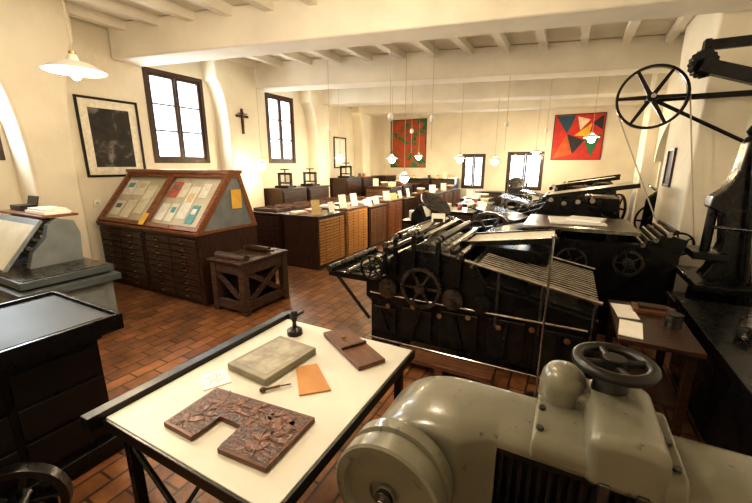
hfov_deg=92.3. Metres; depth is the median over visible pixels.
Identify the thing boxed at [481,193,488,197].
cardboard box
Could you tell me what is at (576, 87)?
ceiling beam
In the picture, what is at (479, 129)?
wall
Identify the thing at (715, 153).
trim
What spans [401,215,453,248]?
table
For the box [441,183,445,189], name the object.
upright book
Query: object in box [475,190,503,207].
base cabinet
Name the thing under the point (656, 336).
side table
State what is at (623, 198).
press
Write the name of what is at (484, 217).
table
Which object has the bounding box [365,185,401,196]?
cabinet
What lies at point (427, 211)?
upright book
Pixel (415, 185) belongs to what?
cabinet
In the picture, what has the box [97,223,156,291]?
base cabinet
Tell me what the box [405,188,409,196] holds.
framed print
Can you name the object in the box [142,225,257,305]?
base cabinet
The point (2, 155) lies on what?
window
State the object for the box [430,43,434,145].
hanging cord
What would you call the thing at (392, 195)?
framed print
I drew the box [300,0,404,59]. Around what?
trim
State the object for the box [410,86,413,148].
hanging cord
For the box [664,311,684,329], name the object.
tin
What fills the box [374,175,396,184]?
cabinet
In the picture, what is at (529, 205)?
press
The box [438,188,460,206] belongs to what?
base cabinet
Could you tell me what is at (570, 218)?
paper sheet
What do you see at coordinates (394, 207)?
base cabinet
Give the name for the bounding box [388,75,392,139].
hanging cord
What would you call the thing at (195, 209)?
booklet
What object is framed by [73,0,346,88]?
ceiling beam
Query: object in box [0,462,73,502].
wheel
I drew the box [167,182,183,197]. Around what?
booklet
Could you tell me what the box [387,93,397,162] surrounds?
pendant lamp
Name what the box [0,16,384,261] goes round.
wall
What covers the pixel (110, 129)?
artwork
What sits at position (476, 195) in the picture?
cardboard box
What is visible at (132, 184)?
booklet
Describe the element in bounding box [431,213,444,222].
sign card
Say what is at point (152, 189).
sheet
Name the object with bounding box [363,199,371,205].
framed print
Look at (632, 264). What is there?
press
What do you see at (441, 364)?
duckboard
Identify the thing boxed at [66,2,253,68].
ceiling beam
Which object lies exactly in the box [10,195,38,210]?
box
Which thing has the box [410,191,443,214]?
base cabinet
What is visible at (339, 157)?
pendant lamp
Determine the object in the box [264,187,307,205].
cabinet
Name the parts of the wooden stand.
leg, rail, rail, leg, panel, rail, rail, leg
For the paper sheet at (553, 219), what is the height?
0.020 m
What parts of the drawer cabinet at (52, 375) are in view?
panel, panel, panel, panel, panel, panel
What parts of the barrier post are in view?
post, rod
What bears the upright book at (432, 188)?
on the base cabinet at (415, 194)
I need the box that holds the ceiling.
[64,0,685,62]
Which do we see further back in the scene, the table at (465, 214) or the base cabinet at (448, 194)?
the base cabinet at (448, 194)
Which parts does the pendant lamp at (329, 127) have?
cord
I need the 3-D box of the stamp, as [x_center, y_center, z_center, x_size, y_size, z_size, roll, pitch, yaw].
[-0.477,0.419,2.142,0.111,0.158,0.090,7,15,27]
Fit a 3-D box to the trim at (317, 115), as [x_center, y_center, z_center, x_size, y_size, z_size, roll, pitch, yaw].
[-1.645,-2.633,10.358,0.390,3.947,1.050,7,15,27]
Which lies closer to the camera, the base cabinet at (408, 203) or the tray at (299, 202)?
the tray at (299, 202)
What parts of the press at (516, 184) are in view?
frame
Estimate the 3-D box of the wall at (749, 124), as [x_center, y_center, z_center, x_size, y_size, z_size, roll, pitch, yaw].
[4.349,-1.123,4.111,0.300,3.950,14.800,7,15,27]
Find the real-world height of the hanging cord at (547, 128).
1.850 m
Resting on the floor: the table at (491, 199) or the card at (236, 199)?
the table at (491, 199)
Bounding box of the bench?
[669,297,751,455]
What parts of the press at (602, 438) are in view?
recess panel, guide rail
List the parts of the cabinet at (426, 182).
drawer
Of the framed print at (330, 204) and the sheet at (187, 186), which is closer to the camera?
the sheet at (187, 186)
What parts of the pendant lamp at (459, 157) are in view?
cord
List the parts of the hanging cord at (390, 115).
cord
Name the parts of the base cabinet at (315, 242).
drawer, drawer, drawer, drawer, drawer, drawer, drawer, drawer, drawer, drawer, drawer, drawer, drawer, drawer, drawer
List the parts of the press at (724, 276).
lever, toggle rod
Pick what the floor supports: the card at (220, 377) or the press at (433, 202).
the press at (433, 202)
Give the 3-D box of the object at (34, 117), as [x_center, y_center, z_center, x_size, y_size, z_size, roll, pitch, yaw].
[-4.583,-1.288,4.799,0.550,3.947,1.250,7,15,27]
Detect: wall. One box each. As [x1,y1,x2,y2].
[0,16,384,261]
[385,106,644,218]
[655,107,751,306]
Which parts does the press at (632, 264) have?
frame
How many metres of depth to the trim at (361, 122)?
12.15 m
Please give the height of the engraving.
1.200 m
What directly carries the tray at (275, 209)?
on the base cabinet at (270, 232)
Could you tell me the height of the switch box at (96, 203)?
0.100 m
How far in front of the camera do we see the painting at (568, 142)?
11.12 m
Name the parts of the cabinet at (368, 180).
drawer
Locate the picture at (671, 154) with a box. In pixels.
[661,148,676,187]
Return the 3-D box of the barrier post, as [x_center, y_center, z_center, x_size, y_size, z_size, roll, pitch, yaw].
[1.276,0.536,2.741,0.220,1.368,0.220,7,15,27]
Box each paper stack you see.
[25,206,70,214]
[289,210,307,213]
[303,208,321,211]
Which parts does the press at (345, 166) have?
frame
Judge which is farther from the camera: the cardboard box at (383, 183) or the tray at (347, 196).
the cardboard box at (383, 183)
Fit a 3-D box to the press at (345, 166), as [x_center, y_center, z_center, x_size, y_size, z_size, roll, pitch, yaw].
[-0.907,-2.455,10.902,0.400,0.441,0.300,7,15,27]
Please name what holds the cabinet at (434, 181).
on the floor
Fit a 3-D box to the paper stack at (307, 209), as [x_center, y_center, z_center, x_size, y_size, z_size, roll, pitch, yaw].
[-1.225,-0.813,7.009,0.255,0.040,0.260,9,16,34]
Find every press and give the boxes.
[275,169,295,187]
[301,168,319,185]
[326,216,602,378]
[336,342,751,502]
[338,163,353,177]
[410,192,472,244]
[468,182,640,232]
[487,214,687,336]
[491,176,619,218]
[503,178,531,208]
[514,174,620,218]
[605,181,626,218]
[633,184,657,229]
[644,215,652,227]
[665,125,751,312]
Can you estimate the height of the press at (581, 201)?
1.594 m
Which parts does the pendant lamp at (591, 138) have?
lamp shade, bulb, cord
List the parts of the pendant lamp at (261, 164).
cord, lamp shade, bulb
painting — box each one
[391,118,426,167]
[550,112,606,159]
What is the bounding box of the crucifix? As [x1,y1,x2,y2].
[236,109,247,133]
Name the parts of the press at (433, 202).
frame, frame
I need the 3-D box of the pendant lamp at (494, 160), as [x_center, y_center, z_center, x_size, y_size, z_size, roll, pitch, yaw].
[3.088,-3.285,9.164,0.300,2.120,0.300,7,15,27]
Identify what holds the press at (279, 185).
on the cabinet at (272, 196)
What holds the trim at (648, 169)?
attached to the wall at (749, 124)
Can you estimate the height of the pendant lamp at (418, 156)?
1.964 m
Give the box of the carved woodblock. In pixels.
[164,388,314,472]
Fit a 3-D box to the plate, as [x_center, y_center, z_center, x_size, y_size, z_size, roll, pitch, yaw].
[-0.316,0.602,1.702,0.140,0.008,0.250,-6,15,-23]
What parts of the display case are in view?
panel, glass door, board, rail, glass door, frame, panel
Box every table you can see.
[80,311,414,502]
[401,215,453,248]
[450,207,481,226]
[456,201,494,219]
[460,196,493,201]
[605,299,706,436]
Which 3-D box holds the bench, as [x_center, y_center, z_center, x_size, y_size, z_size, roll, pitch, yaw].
[2.597,0.973,2.401,0.700,0.680,1.850,7,15,27]
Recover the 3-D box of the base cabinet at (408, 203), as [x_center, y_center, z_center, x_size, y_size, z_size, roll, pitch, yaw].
[0.583,-1.017,10.007,0.824,0.970,0.852,7,15,27]
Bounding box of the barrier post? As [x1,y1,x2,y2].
[523,234,556,397]
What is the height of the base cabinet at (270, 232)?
0.970 m
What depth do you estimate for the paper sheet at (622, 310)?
2.84 m
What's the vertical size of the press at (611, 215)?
1.628 m
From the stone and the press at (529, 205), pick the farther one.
the press at (529, 205)
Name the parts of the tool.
tool handle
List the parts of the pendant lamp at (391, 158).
cord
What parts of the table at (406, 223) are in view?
drawer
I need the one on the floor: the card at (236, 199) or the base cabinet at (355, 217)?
the base cabinet at (355, 217)
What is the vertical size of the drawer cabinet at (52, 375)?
0.960 m
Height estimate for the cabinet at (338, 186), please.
1.450 m
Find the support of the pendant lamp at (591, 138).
hanging from the ceiling
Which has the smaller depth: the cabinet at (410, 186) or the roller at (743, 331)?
the roller at (743, 331)
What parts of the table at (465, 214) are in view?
drawer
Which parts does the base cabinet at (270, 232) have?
drawer, drawer, drawer, drawer, drawer, drawer, drawer, drawer, drawer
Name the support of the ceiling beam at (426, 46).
attached to the wall at (479, 129)
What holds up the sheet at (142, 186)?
in the display case
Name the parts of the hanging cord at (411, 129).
cord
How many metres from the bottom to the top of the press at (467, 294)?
1.250 m
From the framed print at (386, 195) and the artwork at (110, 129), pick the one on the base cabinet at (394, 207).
the framed print at (386, 195)
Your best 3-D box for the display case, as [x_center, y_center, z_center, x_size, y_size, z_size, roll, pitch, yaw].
[-3.075,-0.817,5.436,2.400,0.808,1.040,7,15,27]
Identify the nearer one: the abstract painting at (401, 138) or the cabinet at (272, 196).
the cabinet at (272, 196)
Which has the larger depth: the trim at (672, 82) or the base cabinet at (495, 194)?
the base cabinet at (495, 194)
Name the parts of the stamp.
handle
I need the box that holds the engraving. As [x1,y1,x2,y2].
[72,94,145,177]
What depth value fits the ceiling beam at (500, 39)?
6.06 m
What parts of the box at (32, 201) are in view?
lid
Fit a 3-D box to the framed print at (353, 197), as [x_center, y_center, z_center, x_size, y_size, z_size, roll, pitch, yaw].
[-0.484,-1.088,7.562,0.110,0.256,0.219,8,16,31]
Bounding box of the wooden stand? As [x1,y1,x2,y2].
[206,247,288,316]
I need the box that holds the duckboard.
[400,345,494,385]
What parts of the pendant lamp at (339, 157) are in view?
cord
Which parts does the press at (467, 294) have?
delivery rail, frame panel, frame panel, tie rod, frame panel, tie rod, frame, arm post, frame, frame panel, feed rail, feed frame, feed rail, delivery arm, guard plate, arm post, frame panel, delivery arm, arm post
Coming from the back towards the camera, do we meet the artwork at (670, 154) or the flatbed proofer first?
the artwork at (670, 154)
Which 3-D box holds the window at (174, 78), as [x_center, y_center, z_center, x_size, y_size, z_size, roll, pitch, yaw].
[-3.709,-2.477,6.771,0.080,1.590,1.150,7,15,27]
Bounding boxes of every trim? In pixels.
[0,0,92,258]
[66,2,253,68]
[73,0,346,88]
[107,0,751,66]
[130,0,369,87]
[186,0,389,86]
[201,59,264,209]
[243,0,372,61]
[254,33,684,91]
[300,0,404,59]
[300,90,331,196]
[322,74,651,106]
[350,106,372,176]
[363,96,643,115]
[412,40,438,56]
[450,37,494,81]
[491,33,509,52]
[535,29,553,78]
[580,25,590,47]
[621,20,640,44]
[627,73,668,228]
[652,10,751,292]
[654,73,678,161]
[665,15,694,41]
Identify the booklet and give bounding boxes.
[109,200,126,214]
[122,180,139,194]
[154,203,170,220]
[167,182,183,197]
[184,205,200,223]
[198,184,212,198]
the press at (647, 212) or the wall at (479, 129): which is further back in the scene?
the wall at (479, 129)
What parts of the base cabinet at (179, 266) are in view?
drawer, drawer, drawer, drawer, drawer, drawer, drawer, drawer, drawer, drawer, drawer, drawer, drawer, drawer, drawer, drawer, drawer, drawer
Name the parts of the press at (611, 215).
feed rail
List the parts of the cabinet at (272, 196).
drawer, drawer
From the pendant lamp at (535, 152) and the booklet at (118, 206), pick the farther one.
the pendant lamp at (535, 152)
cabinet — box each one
[0,291,123,497]
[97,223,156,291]
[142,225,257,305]
[253,208,306,248]
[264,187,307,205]
[282,210,344,269]
[296,185,329,200]
[320,204,368,258]
[330,177,361,196]
[357,176,375,196]
[358,203,387,248]
[359,198,402,241]
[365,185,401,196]
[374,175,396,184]
[388,184,412,195]
[398,196,416,218]
[405,183,422,191]
[408,178,430,189]
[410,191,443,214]
[425,189,452,206]
[431,178,458,187]
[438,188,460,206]
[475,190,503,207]
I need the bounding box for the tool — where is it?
[259,383,290,392]
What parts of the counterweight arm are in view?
arm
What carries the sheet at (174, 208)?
in the display case
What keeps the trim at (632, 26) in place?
attached to the wall at (479, 129)
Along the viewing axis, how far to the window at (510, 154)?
12.02 m
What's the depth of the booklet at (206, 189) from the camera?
4.99 m
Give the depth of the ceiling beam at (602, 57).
6.73 m
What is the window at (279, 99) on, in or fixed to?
in the wall at (123, 81)
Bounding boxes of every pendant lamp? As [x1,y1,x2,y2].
[40,0,106,79]
[254,60,266,169]
[327,60,331,135]
[335,89,344,162]
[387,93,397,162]
[398,49,409,182]
[415,121,421,159]
[455,89,464,162]
[490,99,499,164]
[531,104,540,155]
[583,77,599,142]
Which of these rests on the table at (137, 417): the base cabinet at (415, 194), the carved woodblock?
the carved woodblock
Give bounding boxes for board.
[323,327,384,370]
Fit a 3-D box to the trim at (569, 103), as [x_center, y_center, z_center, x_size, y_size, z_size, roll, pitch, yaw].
[3.450,-4.556,10.988,8.493,0.509,0.500,4,14,15]
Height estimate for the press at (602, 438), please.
1.227 m
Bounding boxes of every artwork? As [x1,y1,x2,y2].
[87,107,135,166]
[335,140,344,164]
[664,151,673,183]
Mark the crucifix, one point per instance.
(242, 115)
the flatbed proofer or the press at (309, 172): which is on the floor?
the flatbed proofer
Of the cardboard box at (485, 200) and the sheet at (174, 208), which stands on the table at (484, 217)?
the cardboard box at (485, 200)
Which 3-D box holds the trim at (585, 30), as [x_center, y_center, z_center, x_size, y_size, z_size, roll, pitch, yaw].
[2.670,-3.188,4.527,0.120,0.128,14.800,7,15,27]
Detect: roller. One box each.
[243,244,273,252]
[735,307,751,340]
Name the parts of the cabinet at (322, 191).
drawer, drawer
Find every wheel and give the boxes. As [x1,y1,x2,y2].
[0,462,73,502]
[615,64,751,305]
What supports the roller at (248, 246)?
on the wooden stand
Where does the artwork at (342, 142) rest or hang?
attached to the print at (342, 150)
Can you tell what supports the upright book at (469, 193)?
on the table at (491, 199)
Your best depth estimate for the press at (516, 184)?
11.14 m
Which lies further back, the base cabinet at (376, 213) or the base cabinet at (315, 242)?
the base cabinet at (376, 213)
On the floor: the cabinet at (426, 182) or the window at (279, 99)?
the cabinet at (426, 182)
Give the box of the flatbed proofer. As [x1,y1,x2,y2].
[0,209,121,331]
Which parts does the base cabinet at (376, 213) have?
drawer, drawer, drawer, drawer, drawer, drawer, drawer, drawer, drawer, drawer, drawer, drawer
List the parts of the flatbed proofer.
drawer, tilted plate, bed plate, panel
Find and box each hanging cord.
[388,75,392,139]
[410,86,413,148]
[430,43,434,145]
[504,76,510,150]
[544,79,552,152]
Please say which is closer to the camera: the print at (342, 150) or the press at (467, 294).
the press at (467, 294)
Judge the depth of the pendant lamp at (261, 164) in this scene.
7.28 m
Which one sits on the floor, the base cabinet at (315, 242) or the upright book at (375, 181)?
the base cabinet at (315, 242)
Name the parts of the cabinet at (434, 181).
drawer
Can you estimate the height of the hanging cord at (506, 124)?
1.850 m
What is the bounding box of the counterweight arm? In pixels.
[687,35,751,85]
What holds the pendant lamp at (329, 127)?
hanging from the ceiling
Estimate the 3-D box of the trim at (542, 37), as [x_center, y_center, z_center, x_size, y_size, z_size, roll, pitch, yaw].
[2.122,-3.256,4.809,0.120,0.128,14.800,7,15,27]
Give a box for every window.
[0,137,5,159]
[141,66,210,162]
[264,92,295,162]
[461,154,485,188]
[505,151,544,190]
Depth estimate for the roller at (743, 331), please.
2.48 m
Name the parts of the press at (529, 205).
frame, frame, feed rail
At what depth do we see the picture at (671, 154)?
5.27 m
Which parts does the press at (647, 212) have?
frame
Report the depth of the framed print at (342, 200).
7.19 m
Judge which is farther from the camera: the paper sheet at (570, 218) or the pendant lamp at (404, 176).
the pendant lamp at (404, 176)
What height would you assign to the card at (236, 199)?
0.260 m
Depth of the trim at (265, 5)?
6.34 m
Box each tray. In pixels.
[253,206,290,212]
[275,203,309,208]
[293,201,325,205]
[310,199,338,203]
[324,197,350,200]
[337,195,364,198]
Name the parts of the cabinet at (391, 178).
drawer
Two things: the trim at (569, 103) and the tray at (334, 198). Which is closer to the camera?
the tray at (334, 198)
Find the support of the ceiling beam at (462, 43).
attached to the wall at (479, 129)
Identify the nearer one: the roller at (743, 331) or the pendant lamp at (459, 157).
the roller at (743, 331)
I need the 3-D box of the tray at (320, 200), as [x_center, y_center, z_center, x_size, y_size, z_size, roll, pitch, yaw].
[-1.201,-1.185,8.505,0.600,0.060,0.400,9,16,32]
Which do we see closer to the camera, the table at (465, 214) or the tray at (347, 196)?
the table at (465, 214)
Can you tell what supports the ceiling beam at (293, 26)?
attached to the wall at (123, 81)
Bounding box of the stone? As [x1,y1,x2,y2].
[228,336,315,385]
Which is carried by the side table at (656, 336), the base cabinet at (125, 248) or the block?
the block
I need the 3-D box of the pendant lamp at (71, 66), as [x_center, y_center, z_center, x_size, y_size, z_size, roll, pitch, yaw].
[-2.166,-1.973,2.437,0.380,1.508,0.380,7,15,27]
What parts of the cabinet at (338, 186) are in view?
drawer, drawer, drawer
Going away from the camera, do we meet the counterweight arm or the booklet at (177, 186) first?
the counterweight arm
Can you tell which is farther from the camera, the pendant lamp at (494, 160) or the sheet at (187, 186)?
the pendant lamp at (494, 160)
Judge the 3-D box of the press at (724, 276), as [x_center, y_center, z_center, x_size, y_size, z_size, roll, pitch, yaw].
[3.365,-0.072,3.466,0.540,2.210,1.107,7,15,27]
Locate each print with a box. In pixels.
[311,200,320,214]
[327,202,334,211]
[333,137,346,167]
[338,194,346,207]
[350,193,357,205]
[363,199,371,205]
[372,197,378,203]
[383,191,389,199]
[390,193,396,198]
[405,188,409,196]
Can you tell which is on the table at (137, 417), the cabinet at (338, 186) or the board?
the board
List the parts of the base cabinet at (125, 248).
drawer, drawer, drawer, drawer, drawer, drawer, drawer, drawer, drawer, drawer, drawer, drawer, drawer, drawer, drawer, drawer, drawer, drawer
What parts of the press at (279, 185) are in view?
frame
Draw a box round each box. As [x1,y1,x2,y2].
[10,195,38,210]
[92,200,100,206]
[381,181,387,185]
[417,188,424,192]
[474,193,481,197]
[480,198,488,202]
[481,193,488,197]
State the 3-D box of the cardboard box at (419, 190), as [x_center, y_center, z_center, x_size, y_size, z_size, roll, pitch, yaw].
[1.295,-1.774,10.443,0.146,0.135,0.186,-9,16,-33]
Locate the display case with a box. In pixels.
[96,169,256,236]
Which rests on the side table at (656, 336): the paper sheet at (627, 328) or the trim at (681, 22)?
the paper sheet at (627, 328)
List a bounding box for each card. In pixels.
[138,213,148,224]
[199,368,230,390]
[231,189,241,208]
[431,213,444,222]
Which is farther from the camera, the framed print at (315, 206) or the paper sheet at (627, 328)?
the framed print at (315, 206)
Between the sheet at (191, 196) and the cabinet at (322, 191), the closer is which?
the sheet at (191, 196)
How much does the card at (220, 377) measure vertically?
0.004 m
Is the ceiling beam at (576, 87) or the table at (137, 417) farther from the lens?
the ceiling beam at (576, 87)
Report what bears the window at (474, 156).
in the wall at (479, 129)
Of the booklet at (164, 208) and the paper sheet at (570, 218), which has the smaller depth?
the paper sheet at (570, 218)
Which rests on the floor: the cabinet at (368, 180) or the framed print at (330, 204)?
the cabinet at (368, 180)
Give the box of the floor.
[58,241,704,502]
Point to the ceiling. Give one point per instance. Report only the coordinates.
(660, 26)
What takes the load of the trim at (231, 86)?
attached to the wall at (123, 81)
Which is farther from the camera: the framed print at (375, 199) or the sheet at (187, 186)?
the framed print at (375, 199)
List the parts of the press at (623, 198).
frame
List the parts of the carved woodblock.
carved stem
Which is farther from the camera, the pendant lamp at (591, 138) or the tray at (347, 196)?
the tray at (347, 196)
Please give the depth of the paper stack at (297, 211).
6.58 m
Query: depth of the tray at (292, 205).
7.44 m
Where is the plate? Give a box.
[296,364,330,395]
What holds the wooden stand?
on the floor
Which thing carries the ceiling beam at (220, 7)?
attached to the wall at (479, 129)
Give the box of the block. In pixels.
[630,301,671,316]
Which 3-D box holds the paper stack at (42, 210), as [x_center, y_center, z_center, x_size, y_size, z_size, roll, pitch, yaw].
[-3.721,-0.467,4.091,0.480,0.060,0.240,7,15,27]
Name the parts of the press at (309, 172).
frame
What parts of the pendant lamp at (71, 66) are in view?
cord, lamp shade, bulb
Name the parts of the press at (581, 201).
frame, frame, feed rail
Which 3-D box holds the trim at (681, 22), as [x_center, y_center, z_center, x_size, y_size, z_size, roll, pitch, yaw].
[3.766,-3.051,3.963,0.120,0.128,14.800,7,15,27]
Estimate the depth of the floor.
3.77 m
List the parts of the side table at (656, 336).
leg, leg, leg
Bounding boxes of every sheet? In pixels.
[119,200,137,217]
[132,181,150,194]
[132,185,158,213]
[164,203,180,221]
[175,187,201,218]
[178,183,192,196]
[548,216,606,225]
[565,215,606,222]
[610,303,639,319]
[618,319,642,339]
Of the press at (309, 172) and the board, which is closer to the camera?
the board
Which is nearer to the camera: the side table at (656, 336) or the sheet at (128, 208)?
the side table at (656, 336)
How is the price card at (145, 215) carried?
attached to the display case
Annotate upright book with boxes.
[373,178,378,185]
[423,206,430,216]
[429,185,435,192]
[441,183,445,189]
[466,190,472,196]
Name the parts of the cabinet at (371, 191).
drawer, drawer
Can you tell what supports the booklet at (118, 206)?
in the display case
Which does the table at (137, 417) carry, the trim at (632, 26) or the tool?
the tool
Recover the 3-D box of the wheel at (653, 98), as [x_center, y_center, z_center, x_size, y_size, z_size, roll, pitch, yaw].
[3.482,-0.672,4.372,1.289,2.948,0.450,7,15,27]
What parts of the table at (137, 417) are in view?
leg, edge trim, edge rail, edge trim, edge trim, leg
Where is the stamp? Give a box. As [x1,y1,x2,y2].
[287,310,304,336]
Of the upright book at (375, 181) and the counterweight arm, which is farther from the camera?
the upright book at (375, 181)
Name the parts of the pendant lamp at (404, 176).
lamp shade, bulb, cord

